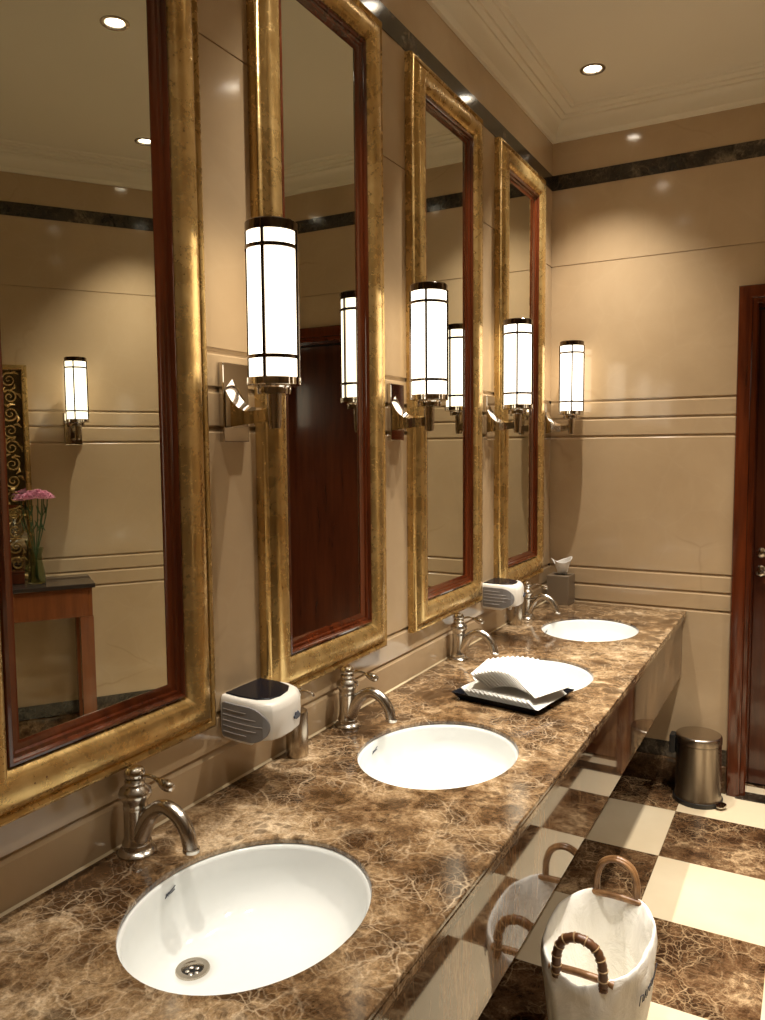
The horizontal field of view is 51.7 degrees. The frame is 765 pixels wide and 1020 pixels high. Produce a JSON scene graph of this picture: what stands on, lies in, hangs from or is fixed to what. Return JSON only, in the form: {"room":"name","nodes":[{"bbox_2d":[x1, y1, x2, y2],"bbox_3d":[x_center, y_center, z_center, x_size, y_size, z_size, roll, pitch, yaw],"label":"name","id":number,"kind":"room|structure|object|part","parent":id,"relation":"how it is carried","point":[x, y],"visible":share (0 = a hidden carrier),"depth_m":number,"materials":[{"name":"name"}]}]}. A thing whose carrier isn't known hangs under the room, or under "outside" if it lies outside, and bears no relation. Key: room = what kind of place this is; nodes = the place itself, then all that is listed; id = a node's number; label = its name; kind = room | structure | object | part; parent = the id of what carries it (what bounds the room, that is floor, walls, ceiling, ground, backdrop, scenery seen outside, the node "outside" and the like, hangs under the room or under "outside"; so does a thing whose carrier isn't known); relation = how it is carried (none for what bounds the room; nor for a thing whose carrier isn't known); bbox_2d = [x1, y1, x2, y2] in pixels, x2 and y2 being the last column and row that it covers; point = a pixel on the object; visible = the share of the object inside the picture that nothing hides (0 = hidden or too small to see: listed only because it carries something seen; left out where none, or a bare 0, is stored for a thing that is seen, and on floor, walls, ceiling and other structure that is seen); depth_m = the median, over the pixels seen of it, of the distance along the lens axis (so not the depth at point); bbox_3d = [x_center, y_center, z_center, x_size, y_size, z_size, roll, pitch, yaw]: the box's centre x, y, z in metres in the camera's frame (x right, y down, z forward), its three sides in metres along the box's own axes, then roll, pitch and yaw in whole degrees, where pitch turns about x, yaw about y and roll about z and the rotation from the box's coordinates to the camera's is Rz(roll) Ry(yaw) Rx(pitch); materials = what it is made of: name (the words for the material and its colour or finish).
{"room":"public restroom","nodes":[
{"label":"public restroom","id":0,"kind":"room"},
{"bbox_2d":[0,0,552,972],"bbox_3d":[-0.501,-0.132,1.592,0.050,3.285,5.518,2,5,29],"label":"wall","id":1,"kind":"structure","parent":0,"point":[45,845],"depth_m":1.85,"materials":[{"name":"beige paint"}]},
{"bbox_2d":[0,0,216,826],"bbox_3d":[-0.528,-0.424,1.428,0.042,1.867,0.608,2,5,29],"label":"framed mirror","id":2,"kind":"object","parent":1,"relation":"attached to","point":[107,650],"visible":1,"depth_m":1.47,"materials":[{"name":"gold metal"}]},
{"bbox_2d":[0,0,167,738],"bbox_3d":[-0.544,-0.424,1.437,0.004,1.627,0.368,2,5,29],"label":"mirror glass","id":3,"kind":"object","parent":2,"relation":"attached to","point":[84,255],"depth_m":1.44,"materials":[{"name":"white"}]},
{"bbox_2d":[218,216,300,441],"bbox_3d":[-0.271,-0.388,1.745,0.190,0.471,0.119,2,5,29],"label":"wall sconce","id":4,"kind":"object","parent":1,"relation":"attached to","point":[271,242],"visible":1,"depth_m":1.69,"materials":[{"name":"white glass"}]},
{"bbox_3d":[-0.341,-0.245,1.810,0.014,0.178,0.090,2,5,29],"label":"plate","id":5,"kind":"part","parent":4,"relation":"part of","materials":[{"name":"silver metal"}]},
{"bbox_3d":[-0.289,-0.241,1.768,0.117,0.110,0.052,2,5,29],"label":"arm","id":6,"kind":"part","parent":4,"relation":"part of","materials":[{"name":"silver metal"}]},
{"bbox_3d":[-0.240,-0.448,1.723,0.107,0.314,0.107,2,5,29],"label":"lamp shade","id":7,"kind":"part","parent":4,"relation":"part of","materials":[{"name":"white glass"}]},
{"bbox_3d":[-0.238,-0.217,1.741,0.034,0.078,0.034,2,5,29],"label":"stem","id":8,"kind":"part","parent":4,"relation":"part of","materials":[{"name":"silver metal"}]},
{"bbox_2d":[221,678,300,744],"bbox_3d":[-0.270,0.479,1.837,0.156,0.124,0.175,2,5,29],"label":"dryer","id":9,"kind":"object","parent":1,"relation":"attached to","point":[260,709],"visible":1,"depth_m":1.78,"materials":[{"name":"white plastic"}]},
{"bbox_2d":[221,701,270,742],"bbox_3d":[-0.309,0.479,1.770,0.135,0.080,0.020,2,5,29],"label":"grille","id":10,"kind":"object","parent":9,"relation":"attached to","point":[241,721],"depth_m":1.76,"materials":[{"name":"grey plastic"}]},
{"bbox_3d":[-0.278,0.420,1.842,0.126,0.005,0.137,2,5,29],"label":"panel","id":11,"kind":"part","parent":9,"relation":"part of","materials":[{"name":"black plastic"}]},
{"bbox_2d":[246,0,386,686],"bbox_3d":[-0.143,-0.482,2.127,0.042,1.867,0.608,2,5,29],"label":"framed mirror","id":12,"kind":"object","parent":1,"relation":"attached to","point":[315,98],"visible":0.8,"depth_m":2.13,"materials":[{"name":"gold metal"}]},
{"bbox_2d":[281,0,360,637],"bbox_3d":[-0.159,-0.483,2.135,0.004,1.627,0.368,2,5,29],"label":"mirror glass","id":13,"kind":"object","parent":12,"relation":"attached to","point":[321,57],"depth_m":2.13,"materials":[{"name":"white"}]},
{"bbox_3d":[-0.149,-0.483,2.130,0.026,1.683,0.424,2,5,29],"label":"wood trim","id":14,"kind":"part","parent":12,"relation":"part of","materials":[{"name":"red wood"}]},
{"bbox_2d":[0,600,685,1019],"bbox_3d":[0.218,0.761,2.215,0.664,0.314,3.868,2,5,29],"label":"countertop","id":15,"kind":"structure","parent":1,"relation":"attached to","point":[459,878],"depth_m":1.62,"materials":[{"name":"brown stone"}]},
{"bbox_2d":[117,765,199,860],"bbox_3d":[-0.427,0.582,1.504,0.192,0.173,0.074,2,5,29],"label":"faucet","id":16,"kind":"object","parent":15,"relation":"on","point":[140,817],"visible":1,"depth_m":1.51,"materials":[{"name":"silver metal"}]},
{"bbox_3d":[-0.432,0.517,1.501,0.087,0.025,0.021,2,5,29],"label":"lever","id":17,"kind":"part","parent":16,"relation":"part of","materials":[{"name":"silver metal"}]},
{"bbox_3d":[-0.416,0.598,1.499,0.168,0.101,0.041,2,5,29],"label":"spout","id":18,"kind":"part","parent":16,"relation":"part of","materials":[{"name":"silver metal"}]},
{"bbox_2d":[117,843,370,995],"bbox_3d":[-0.227,0.758,1.368,0.414,0.134,0.491,2,5,29],"label":"sink","id":19,"kind":"object","parent":15,"relation":"in","point":[251,917],"visible":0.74,"depth_m":1.48,"materials":[{"name":"white ceramic"}]},
{"bbox_2d":[183,966,201,974],"bbox_3d":[-0.338,0.822,1.403,0.036,0.002,0.036,2,5,29],"label":"drain","id":20,"kind":"object","parent":19,"relation":"on","point":[187,970],"depth_m":1.41,"materials":[{"name":"silver metal"}]},
{"bbox_2d":[286,686,314,758],"bbox_3d":[-0.213,0.539,2.003,0.057,0.177,0.077,-3,5,-32],"label":"soap pump","id":21,"kind":"object","parent":15,"relation":"on","point":[297,745],"visible":0.65,"depth_m":1.99,"materials":[{"name":"metal"}]},
{"bbox_3d":[-0.192,0.461,1.990,0.048,0.015,0.006,2,5,29],"label":"spout","id":22,"kind":"part","parent":21,"relation":"part of","materials":[{"name":"silver metal"}]},
{"bbox_2d":[335,665,396,729],"bbox_3d":[-0.047,0.524,2.193,0.192,0.173,0.074,2,5,29],"label":"faucet","id":23,"kind":"object","parent":15,"relation":"on","point":[350,702],"visible":1,"depth_m":2.20,"materials":[{"name":"silver metal"}]},
{"bbox_3d":[-0.052,0.460,2.191,0.087,0.025,0.021,2,5,29],"label":"lever","id":24,"kind":"part","parent":23,"relation":"part of","materials":[{"name":"silver metal"}]},
{"bbox_3d":[-0.036,0.540,2.189,0.168,0.101,0.041,2,5,29],"label":"spout","id":25,"kind":"part","parent":23,"relation":"part of","materials":[{"name":"silver metal"}]},
{"bbox_2d":[358,724,517,789],"bbox_3d":[0.145,0.701,2.044,0.414,0.134,0.491,2,5,29],"label":"sink","id":26,"kind":"object","parent":15,"relation":"in","point":[434,756],"visible":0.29,"depth_m":2.20,"materials":[{"name":"white ceramic"}]},
{"bbox_2d":[449,613,498,661],"bbox_3d":[0.334,0.467,2.884,0.192,0.173,0.074,2,5,29],"label":"faucet","id":27,"kind":"object","parent":15,"relation":"on","point":[461,641],"visible":1,"depth_m":2.89,"materials":[{"name":"silver metal"}]},
{"bbox_3d":[0.329,0.402,2.881,0.087,0.025,0.021,2,5,29],"label":"lever","id":28,"kind":"part","parent":27,"relation":"part of","materials":[{"name":"silver metal"}]},
{"bbox_3d":[0.345,0.482,2.879,0.168,0.101,0.041,2,5,29],"label":"spout","id":29,"kind":"part","parent":27,"relation":"part of","materials":[{"name":"silver metal"}]},
{"bbox_2d":[452,687,574,714],"bbox_3d":[0.408,0.575,2.462,0.299,0.022,0.249,3,6,38],"label":"tray","id":30,"kind":"object","parent":15,"relation":"on","point":[459,692],"visible":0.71,"depth_m":2.38,"materials":[{"name":"black plastic"}]},
{"bbox_2d":[461,680,478,695],"bbox_3d":[0.322,0.559,2.529,0.038,0.027,0.205,3,6,38],"label":"hand towel","id":31,"kind":"object","parent":30,"relation":"on","point":[475,681],"visible":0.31,"depth_m":2.47,"materials":[{"name":"white fabric"}]},
{"bbox_2d":[465,682,480,696],"bbox_3d":[0.334,0.559,2.519,0.038,0.027,0.205,3,6,38],"label":"hand towel","id":32,"kind":"object","parent":30,"relation":"on","point":[477,683],"visible":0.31,"depth_m":2.45,"materials":[{"name":"white fabric"}]},
{"bbox_2d":[470,684,482,697],"bbox_3d":[0.347,0.560,2.509,0.038,0.027,0.205,3,6,38],"label":"hand towel","id":33,"kind":"object","parent":30,"relation":"on","point":[479,685],"visible":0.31,"depth_m":2.44,"materials":[{"name":"white fabric"}]},
{"bbox_2d":[471,658,489,688],"bbox_3d":[0.338,0.520,2.518,0.059,0.043,0.195,2,5,24],"label":"hand towel","id":34,"kind":"object","parent":33,"relation":"on","point":[488,659],"visible":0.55,"depth_m":2.44,"materials":[{"name":"white fabric"}]},
{"bbox_2d":[474,657,494,687],"bbox_3d":[0.350,0.516,2.509,0.058,0.043,0.195,2,5,26],"label":"hand towel","id":35,"kind":"object","parent":34,"relation":"on","point":[493,658],"visible":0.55,"depth_m":2.43,"materials":[{"name":"white fabric"}]},
{"bbox_2d":[474,685,485,698],"bbox_3d":[0.359,0.561,2.499,0.038,0.027,0.205,3,6,38],"label":"hand towel","id":36,"kind":"object","parent":30,"relation":"on","point":[483,686],"visible":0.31,"depth_m":2.43,"materials":[{"name":"white paper"}]},
{"bbox_2d":[479,688,489,699],"bbox_3d":[0.372,0.561,2.489,0.038,0.027,0.205,3,6,38],"label":"hand towel","id":37,"kind":"object","parent":30,"relation":"on","point":[481,691],"visible":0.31,"depth_m":2.42,"materials":[{"name":"white fabric"}]},
{"bbox_2d":[477,657,499,686],"bbox_3d":[0.361,0.512,2.501,0.058,0.043,0.195,2,5,28],"label":"hand towel","id":38,"kind":"object","parent":30,"relation":"on","point":[497,658],"visible":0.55,"depth_m":2.43,"materials":[{"name":"white paper"}]},
{"bbox_2d":[480,657,503,686],"bbox_3d":[0.373,0.509,2.493,0.058,0.044,0.195,2,5,30],"label":"hand towel","id":39,"kind":"object","parent":38,"relation":"on","point":[501,658],"visible":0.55,"depth_m":2.42,"materials":[{"name":"white paper"}]},
{"bbox_2d":[484,656,509,686],"bbox_3d":[0.384,0.506,2.484,0.058,0.044,0.195,2,5,32],"label":"hand towel","id":40,"kind":"object","parent":39,"relation":"on","point":[507,657],"visible":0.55,"depth_m":2.42,"materials":[{"name":"white paper"}]},
{"bbox_2d":[486,656,513,686],"bbox_3d":[0.396,0.504,2.476,0.058,0.044,0.195,2,5,33],"label":"hand towel","id":41,"kind":"object","parent":40,"relation":"on","point":[488,670],"visible":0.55,"depth_m":2.41,"materials":[{"name":"white fabric"}]},
{"bbox_2d":[483,686,499,700],"bbox_3d":[0.385,0.562,2.479,0.038,0.027,0.205,3,6,38],"label":"hand towel","id":42,"kind":"object","parent":30,"relation":"on","point":[492,688],"visible":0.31,"depth_m":2.41,"materials":[{"name":"white fabric"}]},
{"bbox_2d":[488,686,505,701],"bbox_3d":[0.397,0.563,2.470,0.038,0.027,0.205,3,6,38],"label":"hand towel","id":43,"kind":"object","parent":30,"relation":"on","point":[490,693],"visible":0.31,"depth_m":2.41,"materials":[{"name":"white fabric"}]},
{"bbox_2d":[492,686,511,702],"bbox_3d":[0.410,0.563,2.460,0.038,0.027,0.205,3,6,38],"label":"hand towel","id":44,"kind":"object","parent":30,"relation":"on","point":[507,687],"visible":0.31,"depth_m":2.40,"materials":[{"name":"white paper"}]},
{"bbox_2d":[490,656,519,686],"bbox_3d":[0.407,0.502,2.468,0.058,0.044,0.195,3,6,35],"label":"hand towel","id":45,"kind":"object","parent":30,"relation":"on","point":[516,657],"visible":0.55,"depth_m":2.42,"materials":[{"name":"white fabric"}]},
{"bbox_2d":[493,656,523,686],"bbox_3d":[0.418,0.501,2.460,0.058,0.044,0.195,3,6,37],"label":"hand towel","id":46,"kind":"object","parent":45,"relation":"on","point":[522,657],"visible":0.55,"depth_m":2.42,"materials":[{"name":"white paper"}]},
{"bbox_2d":[497,657,529,686],"bbox_3d":[0.430,0.501,2.452,0.058,0.044,0.195,3,6,39],"label":"hand towel","id":47,"kind":"object","parent":46,"relation":"on","point":[526,658],"visible":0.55,"depth_m":2.42,"materials":[{"name":"white fabric"}]},
{"bbox_2d":[500,658,534,687],"bbox_3d":[0.442,0.502,2.444,0.058,0.044,0.195,3,6,41],"label":"hand towel","id":48,"kind":"object","parent":47,"relation":"on","point":[530,659],"visible":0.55,"depth_m":2.43,"materials":[{"name":"white paper"}]},
{"bbox_2d":[504,659,539,688],"bbox_3d":[0.453,0.505,2.436,0.057,0.045,0.195,4,6,43],"label":"hand towel","id":49,"kind":"object","parent":48,"relation":"on","point":[536,660],"visible":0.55,"depth_m":2.43,"materials":[{"name":"white fabric"}]},
{"bbox_2d":[507,660,544,690],"bbox_3d":[0.465,0.508,2.428,0.057,0.045,0.195,4,6,44],"label":"hand towel","id":50,"kind":"object","parent":49,"relation":"on","point":[542,661],"visible":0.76,"depth_m":2.42,"materials":[{"name":"white paper"}]},
{"bbox_2d":[511,662,550,692],"bbox_3d":[0.476,0.512,2.420,0.195,0.045,0.057,-5,6,-43],"label":"hand towel","id":51,"kind":"object","parent":50,"relation":"on","point":[547,663],"visible":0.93,"depth_m":2.42,"materials":[{"name":"white fabric"}]},
{"bbox_2d":[515,664,556,694],"bbox_3d":[0.488,0.517,2.413,0.195,0.045,0.057,-5,6,-42],"label":"hand towel","id":52,"kind":"object","parent":51,"relation":"on","point":[524,678],"visible":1,"depth_m":2.41,"materials":[{"name":"white fabric"}]},
{"bbox_2d":[519,669,574,698],"bbox_3d":[0.497,0.525,2.403,0.195,0.045,0.075,-4,6,-40],"label":"hand towel","id":53,"kind":"object","parent":52,"relation":"on","point":[553,681],"visible":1,"depth_m":2.40,"materials":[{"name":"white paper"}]},
{"bbox_2d":[497,687,515,703],"bbox_3d":[0.423,0.564,2.450,0.038,0.027,0.205,3,6,38],"label":"hand towel","id":54,"kind":"object","parent":30,"relation":"on","point":[499,695],"visible":0.31,"depth_m":2.39,"materials":[{"name":"white fabric"}]},
{"bbox_2d":[502,688,519,704],"bbox_3d":[0.435,0.565,2.440,0.038,0.027,0.205,3,6,38],"label":"hand towel","id":55,"kind":"object","parent":30,"relation":"on","point":[504,696],"visible":0.31,"depth_m":2.38,"materials":[{"name":"white fabric"}]},
{"bbox_2d":[506,689,522,705],"bbox_3d":[0.448,0.565,2.430,0.038,0.027,0.205,3,6,38],"label":"hand towel","id":56,"kind":"object","parent":30,"relation":"on","point":[520,690],"visible":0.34,"depth_m":2.37,"materials":[{"name":"white fabric"}]},
{"bbox_2d":[511,691,525,706],"bbox_3d":[0.461,0.566,2.421,0.038,0.027,0.205,3,6,38],"label":"hand towel","id":57,"kind":"object","parent":30,"relation":"on","point":[513,698],"visible":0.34,"depth_m":2.35,"materials":[{"name":"white paper"}]},
{"bbox_2d":[516,693,528,708],"bbox_3d":[0.473,0.567,2.411,0.038,0.027,0.205,3,6,38],"label":"hand towel","id":58,"kind":"object","parent":30,"relation":"on","point":[518,699],"visible":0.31,"depth_m":2.34,"materials":[{"name":"white fabric"}]},
{"bbox_2d":[521,695,533,709],"bbox_3d":[0.486,0.567,2.401,0.038,0.027,0.205,3,6,38],"label":"hand towel","id":59,"kind":"object","parent":30,"relation":"on","point":[523,700],"visible":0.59,"depth_m":2.33,"materials":[{"name":"white fabric"}]},
{"bbox_2d":[526,690,565,709],"bbox_3d":[0.498,0.568,2.391,0.038,0.027,0.205,3,6,38],"label":"hand towel","id":60,"kind":"object","parent":30,"relation":"on","point":[539,703],"visible":0.59,"depth_m":2.37,"materials":[{"name":"white fabric"}]},
{"bbox_2d":[509,586,527,625],"bbox_3d":[0.593,0.416,3.464,0.057,0.177,0.077,-3,5,-32],"label":"soap pump","id":61,"kind":"object","parent":15,"relation":"on","point":[515,614],"visible":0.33,"depth_m":3.45,"materials":[{"name":"metal"}]},
{"bbox_3d":[0.490,0.654,2.056,0.028,0.016,3.868,2,5,29],"label":"shadow rail","id":62,"kind":"part","parent":15,"relation":"part of","materials":[{"name":"stone"}]},
{"bbox_2d":[473,660,592,690],"bbox_3d":[0.518,0.645,2.720,0.414,0.134,0.491,2,5,29],"label":"sink","id":63,"kind":"object","parent":15,"relation":"in","point":[578,676],"visible":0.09,"depth_m":2.83,"materials":[{"name":"white ceramic"}]},
{"bbox_2d":[522,581,559,619],"bbox_3d":[0.709,0.409,3.565,0.192,0.173,0.074,2,5,29],"label":"faucet","id":64,"kind":"object","parent":15,"relation":"on","point":[529,603],"visible":0.9,"depth_m":3.57,"materials":[{"name":"silver metal"}]},
{"bbox_3d":[0.704,0.345,3.562,0.087,0.025,0.021,2,5,29],"label":"lever","id":65,"kind":"part","parent":64,"relation":"part of","materials":[{"name":"silver metal"}]},
{"bbox_3d":[0.720,0.425,3.560,0.168,0.101,0.041,2,5,29],"label":"spout","id":66,"kind":"part","parent":64,"relation":"part of","materials":[{"name":"silver metal"}]},
{"bbox_2d":[547,556,574,605],"bbox_3d":[0.893,0.346,3.936,0.116,0.238,0.116,2,5,29],"label":"tissue box","id":67,"kind":"object","parent":15,"relation":"on","point":[561,584],"visible":0.98,"depth_m":3.90,"materials":[{"name":"beige leather"}]},
{"bbox_2d":[542,619,637,641],"bbox_3d":[0.890,0.588,3.396,0.414,0.134,0.491,2,5,29],"label":"sink","id":68,"kind":"object","parent":15,"relation":"in","point":[589,630],"visible":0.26,"depth_m":3.58,"materials":[{"name":"white ceramic"}]},
{"bbox_2d":[387,281,448,440],"bbox_3d":[0.112,-0.452,2.439,0.190,0.471,0.119,2,5,29],"label":"wall sconce","id":69,"kind":"object","parent":1,"relation":"attached to","point":[428,300],"visible":1,"depth_m":2.38,"materials":[{"name":"white glass"}]},
{"bbox_3d":[0.042,-0.310,2.504,0.014,0.178,0.090,2,5,29],"label":"plate","id":70,"kind":"part","parent":69,"relation":"part of","materials":[{"name":"silver metal"}]},
{"bbox_3d":[0.093,-0.305,2.461,0.117,0.110,0.052,2,5,29],"label":"arm","id":71,"kind":"part","parent":69,"relation":"part of","materials":[{"name":"silver metal"}]},
{"bbox_3d":[0.143,-0.513,2.417,0.107,0.314,0.107,2,5,29],"label":"lamp shade","id":72,"kind":"part","parent":69,"relation":"part of","materials":[{"name":"white glass"}]},
{"bbox_3d":[0.145,-0.281,2.435,0.034,0.078,0.034,2,5,29],"label":"stem","id":73,"kind":"part","parent":69,"relation":"part of","materials":[{"name":"silver metal"}]},
{"bbox_2d":[404,50,482,632],"bbox_3d":[0.242,-0.541,2.825,0.042,1.867,0.608,2,5,29],"label":"framed mirror","id":74,"kind":"object","parent":1,"relation":"attached to","point":[444,135],"visible":0.86,"depth_m":2.84,"materials":[{"name":"gold metal"}]},
{"bbox_2d":[426,111,464,587],"bbox_3d":[0.226,-0.541,2.834,0.004,1.627,0.368,2,5,29],"label":"mirror glass","id":75,"kind":"object","parent":74,"relation":"attached to","point":[445,140],"depth_m":2.85,"materials":[{"name":"white"}]},
{"bbox_3d":[0.236,-0.541,2.829,0.026,1.683,0.424,2,5,29],"label":"wood trim","id":76,"kind":"part","parent":74,"relation":"part of","materials":[{"name":"red wood"}]},
{"bbox_2d":[481,578,524,609],"bbox_3d":[0.505,0.354,3.243,0.156,0.124,0.175,2,5,29],"label":"air freshener","id":77,"kind":"object","parent":1,"relation":"attached to","point":[497,593],"visible":0.98,"depth_m":3.18,"materials":[{"name":"white plastic"}]},
{"bbox_2d":[482,587,514,607],"bbox_3d":[0.466,0.354,3.176,0.135,0.080,0.020,2,5,29],"label":"grille","id":78,"kind":"object","parent":77,"relation":"attached to","point":[492,597],"depth_m":3.17,"materials":[{"name":"grey plastic"}]},
{"bbox_3d":[0.497,0.295,3.248,0.126,0.005,0.137,2,5,29],"label":"panel","id":79,"kind":"part","parent":77,"relation":"part of","materials":[{"name":"black plastic"}]},
{"bbox_2d":[484,318,532,439],"bbox_3d":[0.506,-0.517,3.153,0.190,0.471,0.119,2,5,29],"label":"wall sconce","id":80,"kind":"object","parent":1,"relation":"attached to","point":[517,376],"visible":1,"depth_m":3.10,"materials":[{"name":"white glass"}]},
{"bbox_3d":[0.436,-0.374,3.218,0.014,0.178,0.090,2,5,29],"label":"plate","id":81,"kind":"part","parent":80,"relation":"part of","materials":[{"name":"silver metal"}]},
{"bbox_3d":[0.487,-0.370,3.175,0.117,0.110,0.052,2,5,29],"label":"arm","id":82,"kind":"part","parent":80,"relation":"part of","materials":[{"name":"silver metal"}]},
{"bbox_3d":[0.538,-0.346,3.149,0.034,0.078,0.034,2,5,29],"label":"stem","id":83,"kind":"part","parent":80,"relation":"part of","materials":[{"name":"silver metal"}]},
{"bbox_3d":[0.536,-0.577,3.131,0.107,0.314,0.107,2,5,29],"label":"lamp shade","id":84,"kind":"part","parent":80,"relation":"part of","materials":[{"name":"white glass"}]},
{"bbox_2d":[494,137,545,581],"bbox_3d":[0.627,-0.600,3.524,0.042,1.867,0.608,2,5,29],"label":"framed mirror","id":85,"kind":"object","parent":1,"relation":"attached to","point":[520,191],"visible":0.82,"depth_m":3.52,"materials":[{"name":"gold metal"}]},
{"bbox_2d":[508,183,532,557],"bbox_3d":[0.611,-0.600,3.533,0.004,1.627,0.368,2,5,29],"label":"mirror glass","id":86,"kind":"object","parent":85,"relation":"attached to","point":[520,497],"depth_m":3.55,"materials":[{"name":"brown"}]},
{"bbox_3d":[0.621,-0.600,3.527,0.026,1.683,0.424,2,5,29],"label":"wood trim","id":87,"kind":"part","parent":85,"relation":"part of","materials":[{"name":"red wood"}]},
{"bbox_2d":[360,0,764,190],"bbox_3d":[1.438,-1.339,0.422,4.420,0.072,5.538,2,5,29],"label":"trim","id":88,"kind":"structure","parent":1,"relation":"attached to","point":[391,25],"depth_m":3.49,"materials":[{"name":"stone"}]},
{"bbox_2d":[544,340,584,439],"bbox_3d":[0.884,-0.579,3.840,0.190,0.471,0.119,2,5,29],"label":"wall sconce","id":89,"kind":"object","parent":1,"relation":"attached to","point":[572,354],"visible":0.99,"depth_m":3.78,"materials":[{"name":"white glass"}]},
{"bbox_3d":[0.815,-0.436,3.905,0.014,0.178,0.090,2,5,29],"label":"plate","id":90,"kind":"part","parent":89,"relation":"part of","materials":[{"name":"silver metal"}]},
{"bbox_3d":[0.866,-0.431,3.862,0.117,0.110,0.052,2,5,29],"label":"arm","id":91,"kind":"part","parent":89,"relation":"part of","materials":[{"name":"silver metal"}]},
{"bbox_3d":[0.917,-0.407,3.836,0.034,0.078,0.034,2,5,29],"label":"stem","id":92,"kind":"part","parent":89,"relation":"part of","materials":[{"name":"silver metal"}]},
{"bbox_3d":[0.915,-0.639,3.818,0.107,0.314,0.107,2,5,29],"label":"lamp shade","id":93,"kind":"part","parent":89,"relation":"part of","materials":[{"name":"white glass"}]},
{"bbox_2d":[426,0,764,143],"bbox_3d":[1.436,-1.591,0.403,4.420,0.127,5.538,2,5,29],"label":"trim","id":94,"kind":"structure","parent":1,"relation":"attached to","point":[488,29],"depth_m":3.44,"materials":[{"name":"white paint"}]},
{"bbox_2d":[636,737,726,765],"bbox_3d":[1.462,1.406,0.639,4.420,0.075,5.538,2,5,29],"label":"trim","id":95,"kind":"structure","parent":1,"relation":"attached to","point":[648,745],"depth_m":3.84,"materials":[{"name":"stone"}]},
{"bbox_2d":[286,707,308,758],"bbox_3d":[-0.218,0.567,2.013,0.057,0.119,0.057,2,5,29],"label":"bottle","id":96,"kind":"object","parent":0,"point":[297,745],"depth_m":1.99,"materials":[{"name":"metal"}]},
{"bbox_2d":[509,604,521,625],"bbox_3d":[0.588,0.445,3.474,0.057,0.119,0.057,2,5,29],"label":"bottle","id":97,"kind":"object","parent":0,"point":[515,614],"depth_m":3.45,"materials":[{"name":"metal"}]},
{"bbox_2d":[478,775,764,1019],"bbox_3d":[1.596,1.572,0.894,4.500,0.040,6.168,2,5,29],"label":"floor","id":98,"kind":"structure","parent":0,"point":[701,873],"depth_m":2.87,"materials":[{"name":"tile"}]},
{"bbox_2d":[541,855,656,1019],"bbox_3d":[0.572,1.229,2.075,0.291,0.471,0.446,2,5,29],"label":"laundry basket","id":99,"kind":"object","parent":98,"relation":"on","point":[599,946],"visible":1,"depth_m":2.11,"materials":[{"name":"fabric"}]},
{"bbox_3d":[0.471,1.073,1.886,0.136,0.128,0.030,2,5,29],"label":"handle","id":100,"kind":"part","parent":99,"relation":"part of","materials":[{"name":"wicker"}]},
{"bbox_3d":[0.666,1.044,2.240,0.132,0.126,0.025,2,5,29],"label":"handle","id":101,"kind":"part","parent":99,"relation":"part of","materials":[{"name":"wicker"}]},
{"bbox_2d":[669,726,726,809],"bbox_3d":[1.456,1.177,3.630,0.255,0.320,0.218,2,5,29],"label":"pedal bin","id":102,"kind":"object","parent":98,"relation":"on","point":[698,761],"visible":1,"depth_m":3.55,"materials":[{"name":"metal"}]},
{"bbox_3d":[1.452,1.040,3.620,0.201,0.046,0.201,2,5,29],"label":"lid","id":103,"kind":"part","parent":102,"relation":"part of","materials":[{"name":"metal"}]},
{"bbox_2d":[503,0,764,101],"bbox_3d":[1.435,-1.657,0.397,4.500,0.030,5.618,2,5,29],"label":"ceiling","id":104,"kind":"structure","parent":0,"point":[640,43],"depth_m":3.09,"materials":[{"name":"white paint"}]},
{"bbox_2d":[580,63,605,75],"bbox_3d":[0.892,-1.882,3.346,0.108,0.031,0.108,2,5,29],"label":"recessed light","id":105,"kind":"object","parent":104,"relation":"in","point":[591,69],"visible":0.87,"depth_m":3.36,"materials":[{"name":"metal"}]},
{"bbox_2d":[549,103,764,767],"bbox_3d":[1.690,-0.307,3.558,1.890,3.285,0.050,2,5,29],"label":"wall","id":106,"kind":"structure","parent":0,"point":[648,272],"depth_m":3.72,"materials":[{"name":"beige paint"}]},
{"bbox_2d":[726,284,764,796],"bbox_3d":[2.082,0.176,3.448,0.997,2.334,0.225,2,5,29],"label":"door","id":107,"kind":"structure","parent":106,"relation":"in","point":[746,694],"depth_m":3.62,"materials":[{"name":"red wood"}]},
{"bbox_3d":[1.802,0.247,3.662,0.136,0.135,0.052,2,5,29],"label":"handle","id":108,"kind":"part","parent":107,"relation":"part of","materials":[{"name":"silver metal"}]},
{"bbox_2d":[735,792,764,803],"bbox_3d":[2.053,1.342,3.467,0.917,0.006,0.090,2,5,29],"label":"threshold","id":109,"kind":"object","parent":106,"relation":"attached to","point":[753,797],"depth_m":3.64,"materials":[{"name":"stone"}]},
{"bbox_2d":[622,751,725,793],"bbox_3d":[1.463,1.508,0.647,4.420,0.130,5.538,2,5,29],"label":"baseboard","id":110,"kind":"structure","parent":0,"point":[654,767],"depth_m":3.84,"materials":[{"name":"stone"}]}
]}

